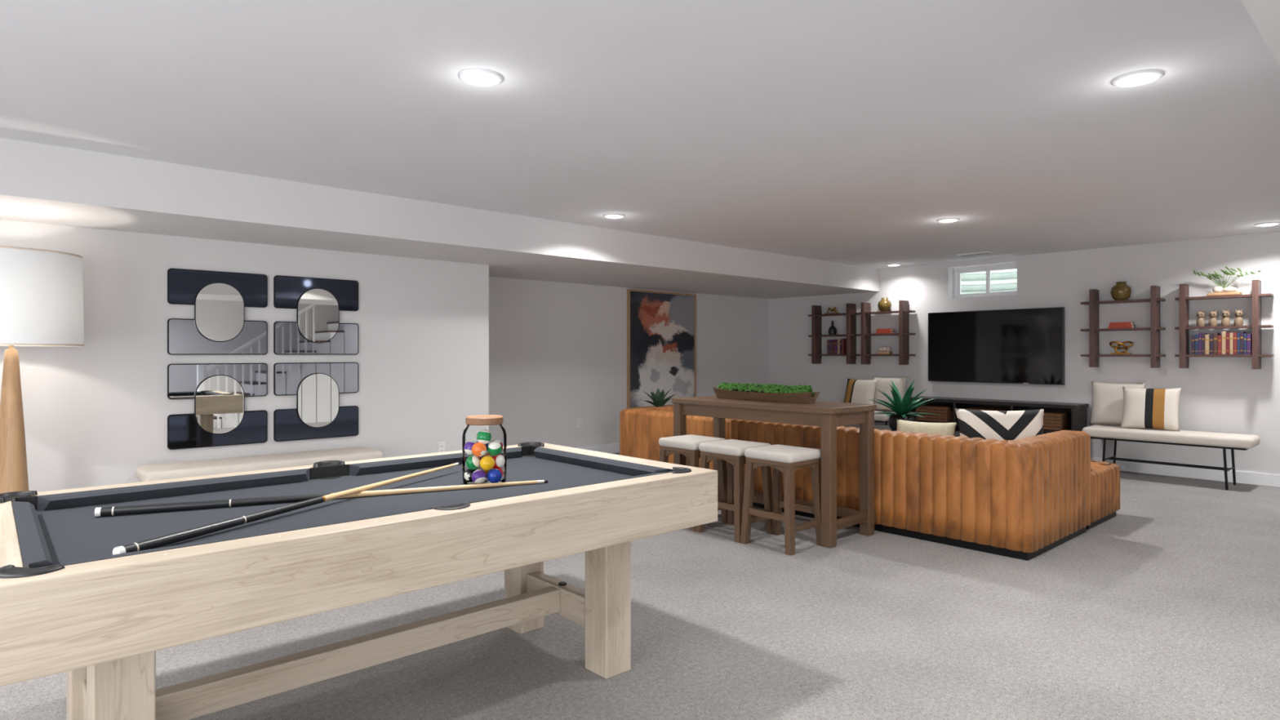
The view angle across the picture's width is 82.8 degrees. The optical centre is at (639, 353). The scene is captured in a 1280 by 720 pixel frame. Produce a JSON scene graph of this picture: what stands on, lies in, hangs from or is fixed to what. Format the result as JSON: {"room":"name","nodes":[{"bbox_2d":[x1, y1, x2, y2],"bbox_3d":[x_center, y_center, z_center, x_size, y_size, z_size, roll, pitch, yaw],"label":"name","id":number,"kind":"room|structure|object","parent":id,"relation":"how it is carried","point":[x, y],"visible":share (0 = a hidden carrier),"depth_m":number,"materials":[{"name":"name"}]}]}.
{"room":"basement game room","nodes":[
{"label":"basement game room","id":0,"kind":"room"},
{"bbox_2d":[0,219,488,492],"bbox_3d":[-4.130,0.210,5.346,6.240,2.140,1.030,0,0,-42],"label":"wall","id":1,"kind":"structure","parent":0,"point":[96,412],"depth_m":5.42,"materials":[{"name":"paint"}]},
{"bbox_2d":[167,268,267,355],"bbox_3d":[-3.178,-0.305,5.486,0.666,0.630,0.037,0,0,-42],"label":"mirror","id":2,"kind":"object","parent":1,"relation":"attached to","point":[219,326],"visible":1,"depth_m":5.46,"materials":[{"name":"black mirror"}]},
{"bbox_2d":[167,363,267,449],"bbox_3d":[-3.178,0.388,5.486,0.666,0.625,0.037,0,0,-42],"label":"mirror","id":3,"kind":"object","parent":1,"relation":"attached to","point":[219,391],"visible":1,"depth_m":5.46,"materials":[{"name":"black mirror"}]},
{"bbox_2d":[273,275,358,355],"bbox_3d":[-2.647,-0.305,5.965,0.666,0.630,0.037,0,0,-42],"label":"mirror","id":4,"kind":"object","parent":1,"relation":"attached to","point":[317,329],"visible":1,"depth_m":5.94,"materials":[{"name":"black mirror"}]},
{"bbox_2d":[273,362,358,441],"bbox_3d":[-2.647,0.388,5.965,0.666,0.625,0.037,0,0,-42],"label":"mirror","id":5,"kind":"object","parent":1,"relation":"attached to","point":[317,387],"visible":1,"depth_m":5.94,"materials":[{"name":"black mirror"}]},
{"bbox_2d":[437,441,444,452],"bbox_3d":[-1.836,0.880,6.716,0.072,0.116,0.010,0,0,-42],"label":"electrical outlet","id":6,"kind":"object","parent":1,"relation":"attached to","point":[441,446],"visible":0.73,"depth_m":6.71,"materials":[{"name":"white plastic"}]},
{"bbox_2d":[488,276,768,448],"bbox_3d":[-0.064,0.210,9.646,5.560,2.140,0.100,0,0,-42],"label":"wall","id":7,"kind":"structure","parent":0,"point":[557,351],"depth_m":8.94,"materials":[{"name":"paint"}]},
{"bbox_2d":[577,417,582,427],"bbox_3d":[-0.746,0.860,8.955,0.072,0.116,0.010,0,0,-42],"label":"electrical outlet","id":8,"kind":"object","parent":7,"relation":"attached to","point":[579,420],"visible":1,"depth_m":8.95,"materials":[{"name":"white plastic"}]},
{"bbox_2d":[577,443,619,453],"bbox_3d":[-0.025,1.220,9.604,5.560,0.120,0.014,0,0,-42],"label":"baseboard","id":9,"kind":"structure","parent":7,"relation":"attached to","point":[608,448],"depth_m":9.23,"materials":[{"name":"paint"}]},
{"bbox_2d":[626,288,696,408],"bbox_3d":[0.312,-0.055,9.887,1.264,1.564,0.045,0,0,-42],"label":"framed painting","id":10,"kind":"object","parent":7,"relation":"attached to","point":[661,326],"visible":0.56,"depth_m":9.84,"materials":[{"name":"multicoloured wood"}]},
{"bbox_2d":[0,0,1279,269],"bbox_3d":[0.923,-1.220,3.900,12.000,0.100,9.950,0,0,-42],"label":"ceiling","id":11,"kind":"structure","parent":0,"point":[842,131],"depth_m":3.46,"materials":[{"name":"paint"}]},
{"bbox_2d":[0,137,879,298],"bbox_3d":[-1.705,-1.015,6.809,11.800,0.310,1.910,0,0,-42],"label":"ceiling soffit","id":12,"kind":"structure","parent":11,"relation":"attached to","point":[40,183],"depth_m":5.43,"materials":[{"name":"white paint"}]},
{"bbox_2d":[458,68,502,86],"bbox_3d":[-0.673,-1.160,3.071,0.184,0.020,0.184,0,0,-42],"label":"recessed light","id":13,"kind":"object","parent":11,"relation":"in","point":[474,77],"visible":1,"depth_m":3.04,"materials":[{"name":"paint"}]},
{"bbox_2d":[603,213,625,218],"bbox_3d":[-0.220,-1.160,6.150,0.184,0.020,0.184,0,0,-42],"label":"recessed light","id":14,"kind":"object","parent":11,"relation":"in","point":[611,215],"visible":1,"depth_m":6.11,"materials":[{"name":"paint"}]},
{"bbox_2d":[886,263,901,266],"bbox_3d":[3.337,-1.160,9.538,0.184,0.020,0.184,0,0,-42],"label":"recessed light","id":15,"kind":"object","parent":11,"relation":"in","point":[888,264],"visible":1,"depth_m":9.49,"materials":[{"name":"paint"}]},
{"bbox_2d":[937,217,959,222],"bbox_3d":[2.693,-1.160,6.342,0.184,0.020,0.184,0,0,-42],"label":"recessed light","id":16,"kind":"object","parent":11,"relation":"in","point":[944,220],"visible":1,"depth_m":6.30,"materials":[{"name":"paint"}]},
{"bbox_2d":[955,251,991,256],"bbox_3d":[3.906,-1.164,8.489,0.140,0.012,0.360,0,0,-42],"label":"ceiling vent","id":17,"kind":"object","parent":11,"relation":"attached to","point":[983,252],"depth_m":8.47,"materials":[{"name":"white metal"}]},
{"bbox_2d":[1111,69,1164,87],"bbox_3d":[2.110,-1.160,3.079,0.184,0.020,0.184,0,0,-42],"label":"recessed light","id":18,"kind":"object","parent":11,"relation":"in","point":[1140,77],"visible":1,"depth_m":3.05,"materials":[{"name":"paint"}]},
{"bbox_2d":[1240,0,1279,67],"bbox_3d":[2.640,-1.015,2.001,11.800,0.310,1.230,0,0,-42],"label":"ceiling soffit","id":19,"kind":"structure","parent":11,"relation":"attached to","point":[1264,14],"depth_m":1.87,"materials":[{"name":"white paint"}]},
{"bbox_2d":[1254,222,1279,226],"bbox_3d":[5.655,-1.160,6.539,0.184,0.020,0.184,0,0,-42],"label":"recessed light","id":20,"kind":"object","parent":11,"relation":"in","point":[1266,224],"visible":1,"depth_m":6.50,"materials":[{"name":"paint"}]},
{"bbox_2d":[0,452,1279,719],"bbox_3d":[0.923,1.330,3.900,12.000,0.100,9.950,0,0,-42],"label":"floor","id":21,"kind":"structure","parent":0,"point":[1166,607],"depth_m":3.29,"materials":[{"name":"carpet"}]},
{"bbox_2d":[0,245,84,493],"bbox_3d":[-3.746,0.340,4.325,0.694,1.880,0.694,0,0,-42],"label":"floor lamp","id":22,"kind":"object","parent":21,"relation":"on","point":[42,291],"visible":0.86,"depth_m":4.25,"materials":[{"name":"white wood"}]},
{"bbox_2d":[135,446,383,481],"bbox_3d":[-2.783,1.030,5.437,1.600,0.501,0.440,0,0,-42],"label":"upholstered bench","id":23,"kind":"object","parent":21,"relation":"on","point":[147,473],"visible":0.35,"depth_m":5.23,"materials":[{"name":"beige fabric"}]},
{"bbox_2d":[0,441,717,719],"bbox_3d":[-0.938,0.866,2.626,2.250,0.828,1.245,0,0,-42],"label":"pool table","id":24,"kind":"object","parent":21,"relation":"on","point":[89,613],"visible":0.99,"depth_m":2.22,"materials":[{"name":"beige wood"}]},
{"bbox_2d":[112,462,460,555],"bbox_3d":[-1.051,0.493,2.488,0.028,0.041,1.442,0,0,21],"label":"billiard cue","id":25,"kind":"object","parent":24,"relation":"on","point":[170,539],"visible":0.91,"depth_m":2.14,"materials":[{"name":"brown wood"}]},
{"bbox_2d":[94,480,547,516],"bbox_3d":[-1.040,0.499,2.584,1.472,0.029,0.028,0,0,-24],"label":"billiard cue","id":26,"kind":"object","parent":24,"relation":"on","point":[143,508],"visible":0.91,"depth_m":2.45,"materials":[{"name":"brown wood"}]},
{"bbox_2d":[462,414,506,484],"bbox_3d":[-0.616,0.381,2.874,0.172,0.265,0.172,0,0,-42],"label":"jar","id":27,"kind":"object","parent":24,"relation":"on","point":[489,466],"visible":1,"depth_m":2.83,"materials":[{"name":"clear glass"}]},
{"bbox_2d":[658,434,727,531],"bbox_3d":[0.399,0.960,5.502,0.396,0.640,0.416,0,0,-42],"label":"counter stool","id":28,"kind":"object","parent":21,"relation":"on","point":[687,446],"visible":0.45,"depth_m":5.45,"materials":[{"name":"fabric"}]},
{"bbox_2d":[694,439,772,542],"bbox_3d":[0.681,0.960,5.191,0.396,0.640,0.416,0,0,-42],"label":"counter stool","id":29,"kind":"object","parent":21,"relation":"on","point":[731,451],"visible":0.73,"depth_m":5.12,"materials":[{"name":"fabric"}]},
{"bbox_2d":[671,395,876,548],"bbox_3d":[0.965,0.820,5.488,0.570,0.920,1.490,0,0,-42],"label":"table","id":30,"kind":"object","parent":21,"relation":"on","point":[828,415],"visible":0.75,"depth_m":5.09,"materials":[{"name":"brown wood"}]},
{"bbox_2d":[712,382,819,404],"bbox_3d":[0.938,0.292,5.524,0.190,0.133,0.940,0,0,-42],"label":"potted plant","id":31,"kind":"object","parent":30,"relation":"on","point":[800,393],"visible":1,"depth_m":5.42,"materials":[{"name":"green plant"}]},
{"bbox_2d":[740,444,821,555],"bbox_3d":[0.962,0.960,4.879,0.396,0.640,0.416,0,0,-42],"label":"counter stool","id":32,"kind":"object","parent":21,"relation":"on","point":[783,459],"visible":0.99,"depth_m":4.83,"materials":[{"name":"wood"}]},
{"bbox_2d":[619,405,1090,560],"bbox_3d":[1.511,0.920,6.278,1.160,0.720,3.910,0,0,-42],"label":"sectional sofa","id":33,"kind":"object","parent":21,"relation":"on","point":[1024,498],"visible":0.68,"depth_m":4.93,"materials":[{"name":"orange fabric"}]},
{"bbox_2d":[897,419,956,435],"bbox_3d":[2.131,0.680,5.457,0.441,0.338,0.194,0,0,37],"label":"throw pillow","id":34,"kind":"object","parent":33,"relation":"on","point":[942,428],"visible":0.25,"depth_m":5.43,"materials":[{"name":"beige fabric"}]},
{"bbox_2d":[955,408,1044,440],"bbox_3d":[2.608,0.625,5.228,0.623,0.446,0.204,0,0,4],"label":"throw pillow","id":35,"kind":"object","parent":33,"relation":"on","point":[1000,425],"visible":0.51,"depth_m":5.20,"materials":[{"name":"white fabric"}]},
{"bbox_2d":[874,410,889,425],"bbox_3d":[2.852,1.030,10.030,0.440,0.500,1.400,0,0,-42],"label":"upholstered bench","id":36,"kind":"object","parent":21,"relation":"on","point":[882,418],"visible":0.12,"depth_m":9.43,"materials":[{"name":"beige fabric"}]},
{"bbox_2d":[844,377,877,404],"bbox_3d":[3.010,0.565,9.944,0.199,0.433,0.502,0,0,-35],"label":"throw pillow","id":37,"kind":"object","parent":36,"relation":"on","point":[857,391],"visible":0.79,"depth_m":9.87,"materials":[{"name":"white fabric"}]},
{"bbox_2d":[872,375,906,410],"bbox_3d":[3.349,0.545,9.792,0.174,0.473,0.500,0,0,-42],"label":"throw pillow","id":38,"kind":"object","parent":36,"relation":"on","point":[883,384],"visible":0.59,"depth_m":9.76,"materials":[{"name":"beige fabric"}]},
{"bbox_2d":[858,424,959,436],"bbox_3d":[2.856,1.040,7.466,0.650,0.480,1.250,0,0,-42],"label":"coffee table","id":39,"kind":"object","parent":21,"relation":"on","point":[957,433],"visible":0.15,"depth_m":7.69,"materials":[{"name":"black wood"}]},
{"bbox_2d":[867,379,942,431],"bbox_3d":[2.684,0.531,7.437,0.762,0.535,0.681,0,0,-42],"label":"agave","id":40,"kind":"object","parent":39,"relation":"on","point":[901,408],"visible":0.94,"depth_m":7.36,"materials":[{"name":"plant"}]},
{"bbox_2d":[909,395,1088,434],"bbox_3d":[4.192,0.920,8.680,0.420,0.720,1.960,0,0,-42],"label":"media console","id":41,"kind":"object","parent":21,"relation":"on","point":[1078,411],"visible":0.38,"depth_m":8.41},
{"bbox_2d":[915,404,953,422],"bbox_3d":[3.732,0.757,9.141,0.327,0.194,0.400,0,0,-42],"label":"wicker basket","id":42,"kind":"object","parent":41,"relation":"on","point":[946,412],"visible":0.77,"depth_m":9.01,"materials":[{"name":"brown wicker"}]},
{"bbox_2d":[964,407,1009,410],"bbox_3d":[4.148,0.757,8.681,0.327,0.194,0.400,0,0,-42],"label":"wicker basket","id":43,"kind":"object","parent":41,"relation":"on","point":[971,408],"visible":0.17,"depth_m":8.71,"materials":[{"name":"brown wicker"}]},
{"bbox_2d":[1043,410,1071,431],"bbox_3d":[4.590,0.757,8.191,0.327,0.194,0.400,0,0,-42],"label":"wicker basket","id":44,"kind":"object","parent":41,"relation":"on","point":[1052,420],"visible":0.44,"depth_m":8.02,"materials":[{"name":"brown wicker"}]},
{"bbox_2d":[1086,459,1119,528],"bbox_3d":[3.196,1.067,5.853,0.730,0.427,1.000,0,0,-42],"label":"ottoman","id":45,"kind":"object","parent":21,"relation":"on","point":[1104,476],"visible":0.26,"depth_m":5.47,"materials":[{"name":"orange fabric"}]},
{"bbox_2d":[1082,424,1260,489],"bbox_3d":[5.305,1.030,7.314,0.440,0.500,1.400,0,0,-42],"label":"upholstered bench","id":46,"kind":"object","parent":21,"relation":"on","point":[1224,441],"visible":0.88,"depth_m":7.11,"materials":[{"name":"beige fabric"}]},
{"bbox_2d":[1088,381,1145,425],"bbox_3d":[5.133,0.545,7.818,0.174,0.473,0.500,0,0,-42],"label":"throw pillow","id":47,"kind":"object","parent":46,"relation":"on","point":[1107,406],"visible":0.72,"depth_m":7.83,"materials":[{"name":"beige fabric"}]},
{"bbox_2d":[1120,386,1181,431],"bbox_3d":[5.249,0.565,7.466,0.501,0.433,0.197,0,0,42],"label":"throw pillow","id":48,"kind":"object","parent":46,"relation":"on","point":[1147,408],"visible":1,"depth_m":7.41,"materials":[{"name":"white fabric"}]},
{"bbox_3d":[0.228,1.015,8.697,0.440,0.530,0.440,0,0,-42],"label":"side table","id":49,"kind":"object","parent":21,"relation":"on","visible":0},
{"bbox_2d":[642,388,676,407],"bbox_3d":[0.231,0.585,8.687,0.369,0.328,0.395,0,0,11],"label":"potted succulent","id":50,"kind":"object","parent":49,"relation":"on","point":[658,399],"visible":0.62,"depth_m":8.63,"materials":[{"name":"plant"}]},
{"bbox_2d":[768,231,1279,475],"bbox_3d":[5.420,0.055,7.963,0.320,2.450,9.950,0,0,-42],"label":"wall","id":51,"kind":"structure","parent":0,"point":[1218,394],"depth_m":7.95,"materials":[{"name":"paint"}]},
{"bbox_2d":[808,303,859,364],"bbox_3d":[2.793,-0.278,10.489,0.190,0.855,0.760,0,0,-42],"label":"display shelf","id":52,"kind":"object","parent":51,"relation":"attached to","point":[851,313],"visible":0.91,"depth_m":10.40,"materials":[{"name":"brown wood"}]},
{"bbox_2d":[824,306,839,314],"bbox_3d":[2.776,-0.623,10.501,0.060,0.103,0.200,0,0,-42],"label":"bronze figurine","id":53,"kind":"object","parent":52,"relation":"on","point":[828,308],"visible":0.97,"depth_m":10.48,"materials":[{"name":"gold metal"}]},
{"bbox_2d":[828,320,836,334],"bbox_3d":[2.783,-0.371,10.493,0.120,0.200,0.120,0,0,-42],"label":"bottle vase","id":54,"kind":"object","parent":52,"relation":"on","point":[832,331],"visible":0.95,"depth_m":10.46,"materials":[{"name":"ceramic"}]},
{"bbox_2d":[826,338,846,354],"bbox_3d":[2.838,-0.101,10.429,0.116,0.220,0.271,0,0,-42],"label":"books","id":55,"kind":"object","parent":52,"relation":"in","point":[833,346],"visible":0.98,"depth_m":10.37,"materials":[{"name":"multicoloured paper"}]},
{"bbox_2d":[858,300,915,364],"bbox_3d":[3.353,-0.278,9.869,0.190,0.855,0.750,0,0,-42],"label":"display shelf","id":56,"kind":"object","parent":51,"relation":"attached to","point":[904,311],"visible":1,"depth_m":9.73,"materials":[{"name":"brown wood"}]},
{"bbox_2d":[877,297,891,311],"bbox_3d":[3.333,-0.663,9.885,0.180,0.185,0.180,0,0,-42],"label":"ceramic vase","id":57,"kind":"object","parent":56,"relation":"on","point":[884,304],"visible":0.98,"depth_m":9.82,"materials":[{"name":"gold ceramic"}]},
{"bbox_2d":[877,346,892,354],"bbox_3d":[3.333,-0.046,9.885,0.080,0.111,0.180,0,0,-42],"label":"sculpture","id":58,"kind":"object","parent":56,"relation":"on","point":[881,349],"visible":1,"depth_m":9.85,"materials":[{"name":"beige stone"}]},
{"bbox_2d":[875,328,895,333],"bbox_3d":[3.345,-0.303,9.869,0.133,0.064,0.220,0,0,-42],"label":"book stack","id":59,"kind":"object","parent":56,"relation":"in","point":[890,330],"visible":0.96,"depth_m":9.82,"materials":[{"name":"red paper"}]},
{"bbox_2d":[953,262,1017,297],"bbox_3d":[4.393,-0.905,9.159,0.080,0.400,0.840,0,0,-42],"label":"window","id":60,"kind":"structure","parent":51,"relation":"in","point":[988,268],"depth_m":9.19,"materials":[{"name":"paint"}]},
{"bbox_2d":[928,306,1064,385],"bbox_3d":[4.313,-0.085,8.891,0.074,0.890,1.600,0,0,-42],"label":"television","id":61,"kind":"object","parent":51,"relation":"attached to","point":[1020,345],"visible":1,"depth_m":8.80,"materials":[{"name":"dark glass"},{"name":"black plastic"}]},
{"bbox_2d":[1080,285,1165,368],"bbox_3d":[5.196,-0.278,7.829,0.190,0.855,0.750,0,0,-42],"label":"display shelf","id":62,"kind":"object","parent":51,"relation":"attached to","point":[1154,300],"visible":1,"depth_m":7.75,"materials":[{"name":"brown wood"}]},
{"bbox_2d":[1110,281,1131,300],"bbox_3d":[5.190,-0.671,7.830,0.194,0.200,0.194,0,0,-42],"label":"ceramic vase","id":63,"kind":"object","parent":62,"relation":"on","point":[1121,291],"visible":0.98,"depth_m":7.77,"materials":[{"name":"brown ceramic"}]},
{"bbox_2d":[1109,341,1133,354],"bbox_3d":[5.190,-0.062,7.830,0.082,0.143,0.227,0,0,-42],"label":"knot sculpture","id":64,"kind":"object","parent":62,"relation":"on","point":[1125,347],"visible":1,"depth_m":7.82,"materials":[{"name":"gold metal"}]},
{"bbox_2d":[1108,321,1135,328],"bbox_3d":[5.196,-0.303,7.821,0.133,0.064,0.220,0,0,-42],"label":"book stack","id":65,"kind":"object","parent":62,"relation":"in","point":[1128,324],"visible":0.96,"depth_m":7.77,"materials":[{"name":"red paper"}]},
{"bbox_2d":[1090,457,1279,487],"bbox_3d":[5.301,1.220,7.846,0.014,0.120,9.736,0,0,-42],"label":"baseboard","id":66,"kind":"structure","parent":51,"relation":"attached to","point":[1242,477],"depth_m":7.40,"materials":[{"name":"paint"}]},
{"bbox_2d":[1174,279,1273,368],"bbox_3d":[5.773,-0.278,7.191,0.190,0.855,0.750,0,0,-42],"label":"display shelf","id":67,"kind":"object","parent":51,"relation":"attached to","point":[1256,295],"visible":1,"depth_m":7.14,"materials":[{"name":"brown wood"}]},
{"bbox_2d":[1195,309,1243,326],"bbox_3d":[5.752,-0.349,7.205,0.076,0.156,0.372,0,0,-42],"label":"figurines","id":68,"kind":"object","parent":67,"relation":"on","point":[1238,321],"visible":0.98,"depth_m":7.18,"materials":[{"name":"beige ceramic"}]},
{"bbox_2d":[1191,331,1252,354],"bbox_3d":[5.763,-0.102,7.192,0.116,0.223,0.465,0,0,-42],"label":"books","id":69,"kind":"object","parent":67,"relation":"in","point":[1229,343],"visible":0.94,"depth_m":7.14,"materials":[{"name":"multicoloured paper"}]},
{"bbox_2d":[1193,266,1261,296],"bbox_3d":[5.792,-0.717,7.162,0.123,0.291,0.528,0,0,-42],"label":"potted plant","id":70,"kind":"object","parent":67,"relation":"on","point":[1218,291],"visible":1,"depth_m":7.16,"materials":[{"name":"green plant"}]},
{"label":"outside","id":71,"kind":"structure","parent":0,"visible":0},
{"bbox_2d":[960,268,1017,293],"bbox_3d":[4.749,-0.770,9.480,0.698,1.100,1.552,0,0,-42],"label":"window well","id":72,"kind":"object","parent":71,"point":[1006,280],"visible":0.05,"depth_m":9.87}
]}

